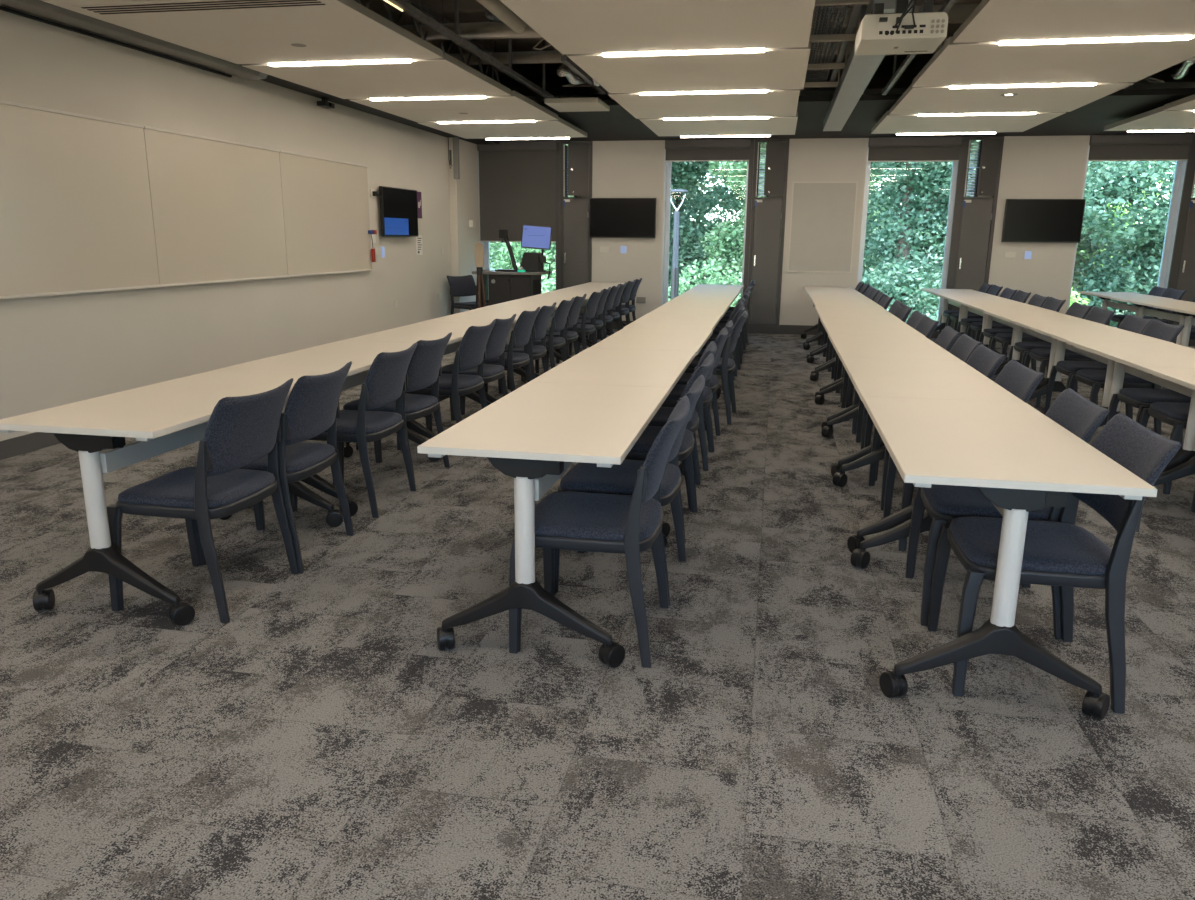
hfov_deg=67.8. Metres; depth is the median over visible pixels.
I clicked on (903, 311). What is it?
chair
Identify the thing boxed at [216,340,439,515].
folding table
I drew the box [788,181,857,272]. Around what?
pinboard
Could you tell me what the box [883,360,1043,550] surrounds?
chair
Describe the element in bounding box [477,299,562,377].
folding table
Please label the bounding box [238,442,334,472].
seat cushion
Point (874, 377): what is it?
folding table
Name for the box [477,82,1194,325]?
wall
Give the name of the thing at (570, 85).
loose cable
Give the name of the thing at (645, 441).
seat cushion
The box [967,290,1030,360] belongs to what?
chair
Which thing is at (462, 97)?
linear light
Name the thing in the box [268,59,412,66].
linear light
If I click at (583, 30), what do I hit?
ceiling panel
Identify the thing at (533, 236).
monitor
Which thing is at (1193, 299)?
chair
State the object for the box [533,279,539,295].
vent
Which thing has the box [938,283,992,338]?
chair
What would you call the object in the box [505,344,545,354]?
seat cushion
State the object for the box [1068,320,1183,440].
chair
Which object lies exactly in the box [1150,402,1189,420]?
seat cushion
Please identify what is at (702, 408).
chair
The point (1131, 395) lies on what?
seat cushion
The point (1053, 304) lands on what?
chair
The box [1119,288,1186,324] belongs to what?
chair
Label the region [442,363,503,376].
seat cushion
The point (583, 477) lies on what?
seat cushion
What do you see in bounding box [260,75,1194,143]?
ceiling
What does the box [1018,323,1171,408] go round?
folding table
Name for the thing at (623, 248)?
plate
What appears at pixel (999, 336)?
seat cushion
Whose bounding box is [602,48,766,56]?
linear light
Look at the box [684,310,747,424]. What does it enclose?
chair
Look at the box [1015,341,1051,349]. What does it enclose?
seat cushion
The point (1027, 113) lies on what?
linear light
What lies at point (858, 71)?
beam
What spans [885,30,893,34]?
socket
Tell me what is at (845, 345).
folding table
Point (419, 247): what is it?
notice
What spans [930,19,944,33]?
speaker grille
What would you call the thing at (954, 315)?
seat cushion
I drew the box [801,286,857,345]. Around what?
folding table
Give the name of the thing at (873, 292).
chair
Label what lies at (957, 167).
window
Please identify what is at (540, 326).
chair
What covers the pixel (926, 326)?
chair
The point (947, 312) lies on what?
seat cushion
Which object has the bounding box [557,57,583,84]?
duct
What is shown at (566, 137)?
linear light
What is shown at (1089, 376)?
seat cushion
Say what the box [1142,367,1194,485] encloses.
folding table
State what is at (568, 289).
folding table
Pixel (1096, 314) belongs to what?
chair
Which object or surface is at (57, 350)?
wall
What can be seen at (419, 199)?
poster
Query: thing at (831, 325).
folding table
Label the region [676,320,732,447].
chair
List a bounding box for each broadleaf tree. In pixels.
[489,196,573,293]
[497,161,759,265]
[668,143,761,297]
[699,143,765,274]
[705,161,926,284]
[862,140,978,320]
[922,162,1169,290]
[932,163,1136,308]
[1071,161,1194,326]
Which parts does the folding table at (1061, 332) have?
post, stretcher rail, post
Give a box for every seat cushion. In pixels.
[118,467,274,507]
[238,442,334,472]
[324,410,401,433]
[343,394,437,412]
[426,374,482,388]
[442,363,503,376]
[454,301,488,305]
[484,352,528,362]
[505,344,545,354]
[533,336,564,344]
[535,491,661,540]
[546,330,577,337]
[549,324,594,330]
[560,460,680,495]
[577,319,602,325]
[579,315,612,320]
[581,311,618,316]
[607,307,628,311]
[622,304,634,308]
[630,426,693,451]
[648,407,697,426]
[666,384,711,400]
[676,373,717,386]
[687,357,734,368]
[695,349,732,356]
[702,341,711,348]
[707,335,717,340]
[712,328,722,334]
[715,323,725,327]
[719,318,728,322]
[923,484,1050,520]
[944,310,974,314]
[950,516,1111,574]
[951,313,982,317]
[961,318,998,322]
[971,322,1012,328]
[984,328,1025,334]
[995,333,1044,340]
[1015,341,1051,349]
[1031,348,1090,358]
[1057,361,1106,371]
[1077,369,1152,383]
[1112,314,1151,318]
[1119,388,1190,403]
[1144,318,1168,323]
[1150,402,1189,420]
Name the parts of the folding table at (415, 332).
stretcher rail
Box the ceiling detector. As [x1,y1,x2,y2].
[291,44,306,46]
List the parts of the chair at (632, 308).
leg, backrest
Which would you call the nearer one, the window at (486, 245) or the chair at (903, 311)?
the chair at (903, 311)
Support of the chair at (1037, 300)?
on the floor
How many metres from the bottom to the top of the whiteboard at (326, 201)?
1.245 m
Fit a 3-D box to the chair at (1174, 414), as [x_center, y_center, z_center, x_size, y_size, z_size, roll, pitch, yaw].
[3.725,-0.209,5.408,0.593,0.879,0.556,3,14,10]
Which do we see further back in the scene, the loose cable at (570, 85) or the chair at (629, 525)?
the loose cable at (570, 85)
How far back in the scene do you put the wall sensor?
14.14 m
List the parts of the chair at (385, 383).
leg, leg, seat frame, leg, backrest, leg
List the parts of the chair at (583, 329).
leg, seat frame, leg, backrest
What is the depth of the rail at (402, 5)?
7.30 m
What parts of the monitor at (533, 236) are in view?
arm, arm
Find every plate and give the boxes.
[381,247,384,256]
[621,246,625,252]
[1024,251,1031,258]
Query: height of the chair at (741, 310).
0.879 m
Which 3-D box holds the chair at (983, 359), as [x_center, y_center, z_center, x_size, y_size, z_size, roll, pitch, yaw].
[1.913,-0.140,5.049,0.593,0.879,0.556,3,14,9]
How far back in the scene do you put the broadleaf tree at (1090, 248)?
25.64 m
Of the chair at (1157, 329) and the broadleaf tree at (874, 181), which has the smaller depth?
the chair at (1157, 329)
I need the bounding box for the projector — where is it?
[855,0,947,54]
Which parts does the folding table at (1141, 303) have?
post, stretcher rail, post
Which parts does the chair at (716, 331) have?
leg, leg, backrest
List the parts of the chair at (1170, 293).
backrest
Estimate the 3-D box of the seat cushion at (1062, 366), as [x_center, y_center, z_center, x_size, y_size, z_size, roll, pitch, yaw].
[4.092,-0.689,7.336,0.490,0.035,0.476,3,14,11]
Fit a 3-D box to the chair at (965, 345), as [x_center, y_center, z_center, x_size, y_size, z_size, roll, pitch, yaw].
[2.052,-0.281,5.646,0.593,0.879,0.556,3,14,10]
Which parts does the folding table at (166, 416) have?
post, tilt lever, stretcher rail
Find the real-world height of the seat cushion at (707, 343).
0.035 m
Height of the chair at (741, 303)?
0.879 m
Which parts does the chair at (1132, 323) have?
leg, seat frame, leg, backrest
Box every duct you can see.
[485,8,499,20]
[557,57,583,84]
[1171,56,1194,78]
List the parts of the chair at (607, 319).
leg, leg, seat frame, leg, backrest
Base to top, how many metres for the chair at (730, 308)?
0.879 m
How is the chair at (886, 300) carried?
on the floor
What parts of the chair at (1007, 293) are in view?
leg, seat frame, backrest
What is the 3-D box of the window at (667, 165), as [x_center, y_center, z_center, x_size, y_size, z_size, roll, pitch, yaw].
[1.728,-3.412,14.103,1.373,2.835,0.330,3,14,11]
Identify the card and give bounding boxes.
[371,234,375,242]
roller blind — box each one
[477,141,555,242]
[665,139,750,161]
[868,136,961,161]
[1088,134,1192,160]
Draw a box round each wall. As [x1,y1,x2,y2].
[0,5,451,440]
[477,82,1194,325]
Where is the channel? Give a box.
[829,4,861,81]
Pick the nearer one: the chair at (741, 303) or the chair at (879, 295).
the chair at (741, 303)
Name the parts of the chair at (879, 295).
leg, backrest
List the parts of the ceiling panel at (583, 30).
raft panel, raft panel, raft panel, raft panel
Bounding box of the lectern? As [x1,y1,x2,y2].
[471,270,550,306]
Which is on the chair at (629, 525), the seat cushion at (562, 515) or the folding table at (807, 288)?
the seat cushion at (562, 515)
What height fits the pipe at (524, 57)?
0.380 m
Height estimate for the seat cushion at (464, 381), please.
0.035 m
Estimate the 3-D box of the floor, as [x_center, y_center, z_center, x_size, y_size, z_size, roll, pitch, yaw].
[2.383,0.303,5.536,13.150,0.200,18.155,3,14,11]
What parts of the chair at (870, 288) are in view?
backrest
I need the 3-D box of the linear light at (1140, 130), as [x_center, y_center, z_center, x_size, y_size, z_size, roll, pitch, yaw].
[7.133,-3.928,10.855,1.220,0.076,0.165,3,14,11]
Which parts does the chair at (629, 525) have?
leg, leg, seat frame, leg, leg, backrest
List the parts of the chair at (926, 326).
leg, leg, backrest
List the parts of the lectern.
panel, door, door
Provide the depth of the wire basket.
7.28 m
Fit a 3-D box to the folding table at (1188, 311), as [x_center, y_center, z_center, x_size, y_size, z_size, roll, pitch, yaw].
[6.448,-1.072,9.346,0.714,0.777,1.401,3,14,11]
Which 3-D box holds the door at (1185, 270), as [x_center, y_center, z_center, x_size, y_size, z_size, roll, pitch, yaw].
[8.582,-3.007,12.639,0.518,2.820,0.459,3,14,11]
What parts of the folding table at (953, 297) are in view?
post, stretcher rail, post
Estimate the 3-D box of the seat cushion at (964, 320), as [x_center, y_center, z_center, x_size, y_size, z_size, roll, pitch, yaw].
[4.957,-1.659,11.435,0.490,0.035,0.476,3,14,10]
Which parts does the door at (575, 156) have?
panel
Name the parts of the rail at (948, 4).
hanger rod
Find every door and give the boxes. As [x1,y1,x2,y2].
[560,141,592,314]
[746,139,789,326]
[949,136,1003,331]
[1168,153,1194,325]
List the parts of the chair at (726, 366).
seat frame, leg, leg, backrest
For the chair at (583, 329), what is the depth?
9.95 m
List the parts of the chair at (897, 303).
leg, backrest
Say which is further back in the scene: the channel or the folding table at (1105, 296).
the folding table at (1105, 296)
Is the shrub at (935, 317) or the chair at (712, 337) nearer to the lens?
the chair at (712, 337)
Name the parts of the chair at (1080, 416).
leg, leg, seat frame, leg, leg, backrest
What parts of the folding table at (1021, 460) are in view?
post, stretcher rail, tilt lever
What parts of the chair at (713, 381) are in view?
leg, seat frame, leg, backrest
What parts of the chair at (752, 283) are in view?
leg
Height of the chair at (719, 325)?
0.879 m
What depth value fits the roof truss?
8.12 m
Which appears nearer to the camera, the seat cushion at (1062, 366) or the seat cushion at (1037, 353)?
the seat cushion at (1062, 366)
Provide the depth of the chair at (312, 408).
3.98 m
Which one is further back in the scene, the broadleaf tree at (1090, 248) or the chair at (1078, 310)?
the broadleaf tree at (1090, 248)
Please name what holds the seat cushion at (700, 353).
on the chair at (741, 310)
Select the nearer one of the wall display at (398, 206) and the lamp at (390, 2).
the lamp at (390, 2)
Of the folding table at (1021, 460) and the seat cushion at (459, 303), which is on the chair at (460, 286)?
the seat cushion at (459, 303)
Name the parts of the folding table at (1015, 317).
post, stretcher rail, post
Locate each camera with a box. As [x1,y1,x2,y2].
[317,97,334,108]
[495,229,517,271]
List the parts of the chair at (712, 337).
backrest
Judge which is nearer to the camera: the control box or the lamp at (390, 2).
the lamp at (390, 2)
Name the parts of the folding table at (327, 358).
post, stretcher rail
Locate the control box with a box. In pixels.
[520,252,540,271]
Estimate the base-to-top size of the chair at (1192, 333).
0.879 m
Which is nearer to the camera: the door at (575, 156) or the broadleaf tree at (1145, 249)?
the door at (575, 156)
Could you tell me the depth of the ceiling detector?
6.44 m
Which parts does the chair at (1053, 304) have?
leg, leg, seat frame, leg, backrest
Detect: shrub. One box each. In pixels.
[668,258,742,306]
[887,308,937,321]
[1069,287,1088,306]
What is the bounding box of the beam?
[823,0,912,130]
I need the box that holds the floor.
[0,329,1194,899]
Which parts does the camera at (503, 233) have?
plate, arm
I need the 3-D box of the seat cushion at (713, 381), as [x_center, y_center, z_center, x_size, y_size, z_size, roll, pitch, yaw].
[0.632,-0.515,6.474,0.490,0.035,0.476,3,14,12]
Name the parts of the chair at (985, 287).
backrest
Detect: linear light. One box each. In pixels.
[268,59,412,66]
[370,96,485,100]
[438,120,534,123]
[486,137,569,139]
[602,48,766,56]
[640,90,767,94]
[664,117,768,119]
[680,135,770,137]
[897,132,995,134]
[918,112,1035,115]
[950,83,1095,88]
[997,36,1192,44]
[1127,130,1194,131]
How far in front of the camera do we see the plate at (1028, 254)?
13.14 m
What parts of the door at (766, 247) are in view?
panel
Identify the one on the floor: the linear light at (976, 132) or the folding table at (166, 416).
the folding table at (166, 416)
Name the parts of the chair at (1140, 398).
leg, seat frame, leg, leg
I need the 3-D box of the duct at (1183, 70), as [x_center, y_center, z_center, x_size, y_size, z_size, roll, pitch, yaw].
[5.412,-3.776,8.119,0.110,0.650,0.938,6,15,22]
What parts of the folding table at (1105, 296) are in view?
post, stretcher rail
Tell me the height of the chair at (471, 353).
0.879 m
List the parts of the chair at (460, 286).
leg, backrest, seat frame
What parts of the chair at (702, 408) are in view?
seat frame, leg, leg, backrest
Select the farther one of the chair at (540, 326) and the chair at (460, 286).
the chair at (460, 286)
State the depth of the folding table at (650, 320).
7.51 m
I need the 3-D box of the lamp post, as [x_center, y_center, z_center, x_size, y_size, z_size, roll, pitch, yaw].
[2.056,-4.345,23.693,0.560,5.000,0.560,3,14,11]
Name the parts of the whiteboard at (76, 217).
rail, rail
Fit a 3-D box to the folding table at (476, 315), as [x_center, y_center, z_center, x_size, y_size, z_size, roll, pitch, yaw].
[-0.972,-0.815,7.984,0.714,0.777,1.401,3,14,11]
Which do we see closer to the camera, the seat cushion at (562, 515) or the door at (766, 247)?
the seat cushion at (562, 515)
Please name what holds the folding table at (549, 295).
on the floor
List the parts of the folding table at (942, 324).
post, stretcher rail, post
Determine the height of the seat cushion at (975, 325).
0.035 m
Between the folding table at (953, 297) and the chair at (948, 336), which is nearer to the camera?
the chair at (948, 336)
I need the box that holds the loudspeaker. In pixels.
[448,137,459,178]
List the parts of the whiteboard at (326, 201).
rail, rail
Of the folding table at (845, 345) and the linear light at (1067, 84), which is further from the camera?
the linear light at (1067, 84)
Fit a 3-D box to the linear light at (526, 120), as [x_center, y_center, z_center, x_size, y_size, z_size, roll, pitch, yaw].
[-1.333,-3.952,10.631,1.220,0.076,0.165,3,14,11]
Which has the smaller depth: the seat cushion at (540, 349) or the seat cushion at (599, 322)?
the seat cushion at (540, 349)
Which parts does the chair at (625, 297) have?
leg, leg, backrest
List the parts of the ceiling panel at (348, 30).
raft panel, raft panel, raft panel, raft panel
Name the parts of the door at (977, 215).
panel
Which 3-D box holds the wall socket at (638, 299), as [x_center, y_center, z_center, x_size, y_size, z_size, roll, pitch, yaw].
[0.705,-2.425,14.396,0.150,0.100,0.012,3,14,11]
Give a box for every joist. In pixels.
[354,0,484,15]
[417,3,977,42]
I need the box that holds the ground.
[490,233,1149,313]
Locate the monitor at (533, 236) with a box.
[521,224,551,271]
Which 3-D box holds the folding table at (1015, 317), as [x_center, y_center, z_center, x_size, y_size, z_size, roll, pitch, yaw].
[4.121,-0.867,8.397,0.714,0.777,1.401,3,14,11]
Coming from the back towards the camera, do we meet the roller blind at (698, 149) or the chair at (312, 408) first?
the roller blind at (698, 149)
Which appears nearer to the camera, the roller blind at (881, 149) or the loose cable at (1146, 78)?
the loose cable at (1146, 78)
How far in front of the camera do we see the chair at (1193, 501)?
4.94 m
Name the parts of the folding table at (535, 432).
post, tilt lever, stretcher rail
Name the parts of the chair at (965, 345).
leg, leg, backrest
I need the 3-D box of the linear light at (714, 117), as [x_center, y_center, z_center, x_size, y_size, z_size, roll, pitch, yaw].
[1.351,-3.806,10.122,1.220,0.076,0.165,3,14,11]
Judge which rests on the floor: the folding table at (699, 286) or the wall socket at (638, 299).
the folding table at (699, 286)
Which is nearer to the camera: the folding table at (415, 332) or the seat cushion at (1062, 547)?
the seat cushion at (1062, 547)
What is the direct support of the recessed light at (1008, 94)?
attached to the ceiling panel at (973, 56)
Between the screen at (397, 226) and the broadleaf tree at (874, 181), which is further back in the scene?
the broadleaf tree at (874, 181)
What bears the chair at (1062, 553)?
on the floor
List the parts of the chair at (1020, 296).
leg, seat frame, leg, backrest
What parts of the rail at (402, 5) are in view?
hanger rod, hanger rod, hanger rod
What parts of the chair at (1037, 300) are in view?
leg, seat frame, backrest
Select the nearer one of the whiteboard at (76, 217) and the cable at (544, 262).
the whiteboard at (76, 217)
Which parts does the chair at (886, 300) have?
leg, leg, backrest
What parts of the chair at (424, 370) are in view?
leg, leg, seat frame, leg, backrest, leg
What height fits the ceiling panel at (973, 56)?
0.824 m
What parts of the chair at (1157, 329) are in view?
leg, leg, seat frame, leg, leg, backrest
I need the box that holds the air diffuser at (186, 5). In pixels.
[72,0,334,15]
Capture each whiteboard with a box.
[0,100,163,299]
[143,126,290,286]
[279,150,374,276]
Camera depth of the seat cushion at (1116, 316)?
12.21 m
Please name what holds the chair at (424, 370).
on the floor
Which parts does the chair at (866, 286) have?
backrest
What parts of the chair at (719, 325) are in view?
leg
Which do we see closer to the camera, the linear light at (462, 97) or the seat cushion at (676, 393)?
the seat cushion at (676, 393)
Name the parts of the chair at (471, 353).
leg, leg, seat frame, leg, backrest, leg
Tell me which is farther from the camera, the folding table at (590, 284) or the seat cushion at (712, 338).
the folding table at (590, 284)
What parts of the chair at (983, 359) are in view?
leg, leg, backrest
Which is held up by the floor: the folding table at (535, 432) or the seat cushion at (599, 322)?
the folding table at (535, 432)
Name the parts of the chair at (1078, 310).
leg, seat frame, leg, backrest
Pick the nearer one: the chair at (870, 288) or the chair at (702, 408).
the chair at (702, 408)
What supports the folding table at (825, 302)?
on the floor
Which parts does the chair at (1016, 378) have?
leg, leg, backrest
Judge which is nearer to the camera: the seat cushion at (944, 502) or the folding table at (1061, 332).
the seat cushion at (944, 502)
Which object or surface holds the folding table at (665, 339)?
on the floor
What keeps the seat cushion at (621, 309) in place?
on the chair at (625, 297)
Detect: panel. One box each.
[41,0,586,138]
[500,0,814,135]
[544,95,609,111]
[871,0,1194,133]
[1104,94,1194,130]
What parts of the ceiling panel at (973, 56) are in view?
raft panel, raft panel, raft panel, raft panel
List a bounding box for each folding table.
[0,370,342,625]
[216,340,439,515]
[345,322,491,449]
[417,382,669,667]
[422,309,534,402]
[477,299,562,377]
[519,292,592,357]
[530,348,695,536]
[546,287,611,344]
[572,282,626,333]
[590,327,712,462]
[623,313,721,398]
[650,303,729,393]
[667,295,735,305]
[681,289,740,297]
[691,284,743,289]
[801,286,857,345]
[803,291,868,358]
[807,298,882,375]
[810,306,900,396]
[815,318,923,428]
[821,333,961,476]
[832,357,1024,552]
[850,396,1157,719]
[921,288,990,331]
[938,294,1017,342]
[958,301,1055,368]
[983,310,1103,390]
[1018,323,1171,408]
[1066,340,1194,471]
[1078,291,1172,315]
[1110,297,1194,344]
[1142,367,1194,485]
[1153,305,1194,346]
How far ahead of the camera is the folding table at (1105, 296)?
11.98 m
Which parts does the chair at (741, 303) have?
backrest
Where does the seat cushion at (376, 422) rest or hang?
on the chair at (385, 383)
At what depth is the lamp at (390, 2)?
6.05 m
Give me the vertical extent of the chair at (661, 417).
0.879 m
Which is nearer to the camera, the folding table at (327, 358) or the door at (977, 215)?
the folding table at (327, 358)
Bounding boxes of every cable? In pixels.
[533,38,590,86]
[544,262,550,278]
[1145,77,1164,82]
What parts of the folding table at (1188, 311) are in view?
post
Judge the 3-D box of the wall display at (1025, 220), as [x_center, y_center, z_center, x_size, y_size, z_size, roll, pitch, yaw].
[6.487,-3.341,12.966,1.065,0.610,0.093,3,14,11]
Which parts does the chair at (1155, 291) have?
seat frame, backrest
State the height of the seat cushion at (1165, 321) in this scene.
0.035 m
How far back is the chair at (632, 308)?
13.11 m
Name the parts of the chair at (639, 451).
seat frame, leg, leg, backrest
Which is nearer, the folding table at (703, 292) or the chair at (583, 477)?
the chair at (583, 477)
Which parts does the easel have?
leg, leg, leg, leg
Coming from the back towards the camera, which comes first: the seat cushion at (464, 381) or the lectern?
the lectern
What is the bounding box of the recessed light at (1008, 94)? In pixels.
[1001,93,1016,95]
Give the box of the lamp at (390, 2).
[384,0,402,11]
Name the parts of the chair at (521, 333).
leg, seat frame, leg, backrest, leg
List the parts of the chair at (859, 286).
leg, backrest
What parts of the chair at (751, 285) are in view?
leg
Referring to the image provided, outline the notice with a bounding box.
[416,235,422,254]
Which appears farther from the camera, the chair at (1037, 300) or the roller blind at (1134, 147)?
the roller blind at (1134, 147)
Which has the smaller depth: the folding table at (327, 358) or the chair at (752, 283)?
the folding table at (327, 358)
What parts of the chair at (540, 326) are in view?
leg, leg, leg, seat frame, leg, backrest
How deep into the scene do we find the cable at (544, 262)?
13.04 m
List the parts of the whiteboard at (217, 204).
rail, rail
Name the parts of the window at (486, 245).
frame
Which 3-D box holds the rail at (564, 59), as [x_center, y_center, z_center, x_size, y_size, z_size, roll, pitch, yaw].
[-0.114,-3.992,8.766,0.050,0.630,1.900,3,14,11]
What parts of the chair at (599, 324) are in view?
leg, backrest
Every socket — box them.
[370,189,381,197]
[600,246,608,251]
[636,297,645,302]
[878,20,928,35]
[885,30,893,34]
[1004,252,1015,257]
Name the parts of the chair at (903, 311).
leg, leg, backrest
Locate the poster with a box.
[417,191,421,217]
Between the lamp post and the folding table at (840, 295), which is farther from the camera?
the lamp post
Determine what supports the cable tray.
hanging from the joist
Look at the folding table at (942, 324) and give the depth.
12.52 m
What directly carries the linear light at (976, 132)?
attached to the ceiling panel at (973, 56)
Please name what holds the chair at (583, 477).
on the floor
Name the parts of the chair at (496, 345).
leg, seat frame, backrest, leg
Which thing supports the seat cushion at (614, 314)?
on the chair at (615, 315)
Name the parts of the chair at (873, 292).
leg, backrest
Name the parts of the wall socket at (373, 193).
socket plate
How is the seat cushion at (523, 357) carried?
on the chair at (521, 333)
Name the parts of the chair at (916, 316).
leg, backrest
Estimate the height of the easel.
1.381 m
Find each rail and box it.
[384,0,555,97]
[561,54,605,93]
[882,0,956,94]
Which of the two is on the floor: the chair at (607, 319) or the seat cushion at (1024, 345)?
the chair at (607, 319)
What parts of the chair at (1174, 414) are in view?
leg, seat frame, leg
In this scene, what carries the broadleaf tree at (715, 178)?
on the ground
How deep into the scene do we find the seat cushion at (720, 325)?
10.44 m
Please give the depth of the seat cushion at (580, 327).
9.98 m
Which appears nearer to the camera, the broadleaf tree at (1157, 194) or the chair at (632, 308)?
the chair at (632, 308)
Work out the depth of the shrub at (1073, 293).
22.05 m
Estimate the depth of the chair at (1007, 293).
11.39 m
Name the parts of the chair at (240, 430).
leg, leg, seat frame, leg, backrest, leg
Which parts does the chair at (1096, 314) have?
leg, leg, seat frame, backrest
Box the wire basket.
[805,5,848,81]
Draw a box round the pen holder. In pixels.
[368,230,376,261]
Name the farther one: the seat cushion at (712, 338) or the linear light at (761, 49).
the seat cushion at (712, 338)
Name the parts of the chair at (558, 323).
leg, leg, seat frame, leg, backrest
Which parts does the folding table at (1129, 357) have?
post, stretcher rail, post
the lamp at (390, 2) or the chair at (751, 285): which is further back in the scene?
the chair at (751, 285)
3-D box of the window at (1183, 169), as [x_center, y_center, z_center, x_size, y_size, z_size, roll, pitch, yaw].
[7.684,-3.088,12.974,1.373,2.835,0.330,3,14,11]
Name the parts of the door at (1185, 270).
panel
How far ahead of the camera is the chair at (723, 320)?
11.20 m
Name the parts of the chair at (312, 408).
leg, leg, leg, seat frame, backrest, leg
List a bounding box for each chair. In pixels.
[107,378,298,622]
[199,361,353,573]
[289,342,416,517]
[339,332,451,485]
[397,320,495,449]
[442,314,515,420]
[447,275,488,314]
[460,306,539,414]
[484,302,556,393]
[507,297,574,388]
[509,396,689,667]
[525,294,586,379]
[546,290,603,365]
[554,375,704,605]
[560,287,610,353]
[569,284,619,354]
[581,282,626,338]
[589,280,635,340]
[606,278,641,334]
[624,353,713,542]
[648,341,716,508]
[661,327,727,470]
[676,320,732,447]
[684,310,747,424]
[695,305,744,406]
[702,300,743,396]
[707,297,745,380]
[712,292,748,376]
[715,289,750,362]
[719,286,750,350]
[723,284,752,354]
[725,282,754,347]
[728,280,754,311]
[817,282,863,344]
[820,283,869,345]
[822,286,872,345]
[823,288,879,356]
[826,292,884,370]
[828,295,892,378]
[834,300,903,380]
[836,304,912,401]
[841,310,926,407]
[845,316,938,433]
[856,326,960,449]
[864,334,981,480]
[869,345,1005,509]
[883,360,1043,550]
[905,388,1109,638]
[927,413,1181,713]
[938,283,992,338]
[947,285,1002,330]
[957,288,1016,345]
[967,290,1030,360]
[979,294,1048,368]
[990,297,1065,374]
[1008,302,1092,364]
[1024,306,1115,406]
[1044,314,1153,419]
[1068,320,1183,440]
[1106,348,1194,451]
[1108,286,1168,327]
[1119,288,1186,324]
[1139,402,1189,493]
[1172,296,1194,328]
[1189,329,1194,339]
[1191,490,1194,512]
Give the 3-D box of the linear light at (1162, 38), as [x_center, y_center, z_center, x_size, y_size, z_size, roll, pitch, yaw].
[3.371,-2.812,6.036,1.220,0.076,0.165,3,14,11]
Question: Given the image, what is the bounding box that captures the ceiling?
[382,0,1194,95]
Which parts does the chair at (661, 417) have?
leg, seat frame, leg, backrest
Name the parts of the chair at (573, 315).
leg, leg, seat frame, leg, backrest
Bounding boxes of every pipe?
[399,0,979,40]
[449,38,947,64]
[476,0,525,33]
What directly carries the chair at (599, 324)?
on the floor
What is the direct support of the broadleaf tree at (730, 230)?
on the ground
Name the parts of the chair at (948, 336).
leg, leg, backrest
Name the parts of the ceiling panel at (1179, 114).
raft panel, raft panel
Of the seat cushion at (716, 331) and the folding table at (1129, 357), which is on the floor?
the folding table at (1129, 357)
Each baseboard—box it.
[0,432,60,459]
[551,320,1194,345]
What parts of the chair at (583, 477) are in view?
leg, seat frame, leg, leg, backrest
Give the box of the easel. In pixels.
[475,242,485,308]
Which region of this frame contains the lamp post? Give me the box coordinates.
[670,189,687,299]
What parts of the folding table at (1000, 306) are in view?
post, stretcher rail, post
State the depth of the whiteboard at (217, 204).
7.90 m
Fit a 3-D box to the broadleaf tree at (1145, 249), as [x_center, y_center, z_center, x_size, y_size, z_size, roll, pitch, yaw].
[15.009,-7.822,23.283,5.998,12.194,4.979,0,13,-1]
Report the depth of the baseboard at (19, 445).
6.04 m
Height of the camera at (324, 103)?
0.135 m
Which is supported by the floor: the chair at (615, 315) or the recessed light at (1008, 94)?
the chair at (615, 315)
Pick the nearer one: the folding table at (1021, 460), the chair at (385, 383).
the folding table at (1021, 460)
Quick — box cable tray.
[804,0,869,87]
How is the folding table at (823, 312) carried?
on the floor
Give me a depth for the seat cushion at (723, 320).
11.01 m
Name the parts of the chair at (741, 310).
leg, backrest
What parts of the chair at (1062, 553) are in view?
leg, leg, seat frame, leg, leg, backrest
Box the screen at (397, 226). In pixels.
[384,218,408,234]
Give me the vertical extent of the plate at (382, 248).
0.130 m
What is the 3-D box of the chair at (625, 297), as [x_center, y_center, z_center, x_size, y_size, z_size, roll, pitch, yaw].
[0.228,-1.992,12.741,0.593,0.879,0.556,4,14,12]
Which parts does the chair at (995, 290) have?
leg, leg, backrest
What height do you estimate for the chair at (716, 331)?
0.879 m
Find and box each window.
[478,141,559,319]
[661,139,754,307]
[857,137,965,330]
[1067,134,1194,327]
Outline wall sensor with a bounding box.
[469,220,475,226]
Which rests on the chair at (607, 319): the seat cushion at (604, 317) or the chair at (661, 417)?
the seat cushion at (604, 317)
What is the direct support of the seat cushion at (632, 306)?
on the chair at (632, 308)
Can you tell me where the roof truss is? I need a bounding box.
[357,0,499,82]
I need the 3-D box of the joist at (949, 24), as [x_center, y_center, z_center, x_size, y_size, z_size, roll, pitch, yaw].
[3.174,-4.119,8.437,12.510,0.169,0.080,3,14,11]
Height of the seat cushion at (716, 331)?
0.035 m
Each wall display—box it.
[379,186,417,236]
[589,198,655,237]
[1001,199,1085,242]
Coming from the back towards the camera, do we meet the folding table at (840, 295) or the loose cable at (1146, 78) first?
the folding table at (840, 295)
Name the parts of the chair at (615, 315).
leg, backrest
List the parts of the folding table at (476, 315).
post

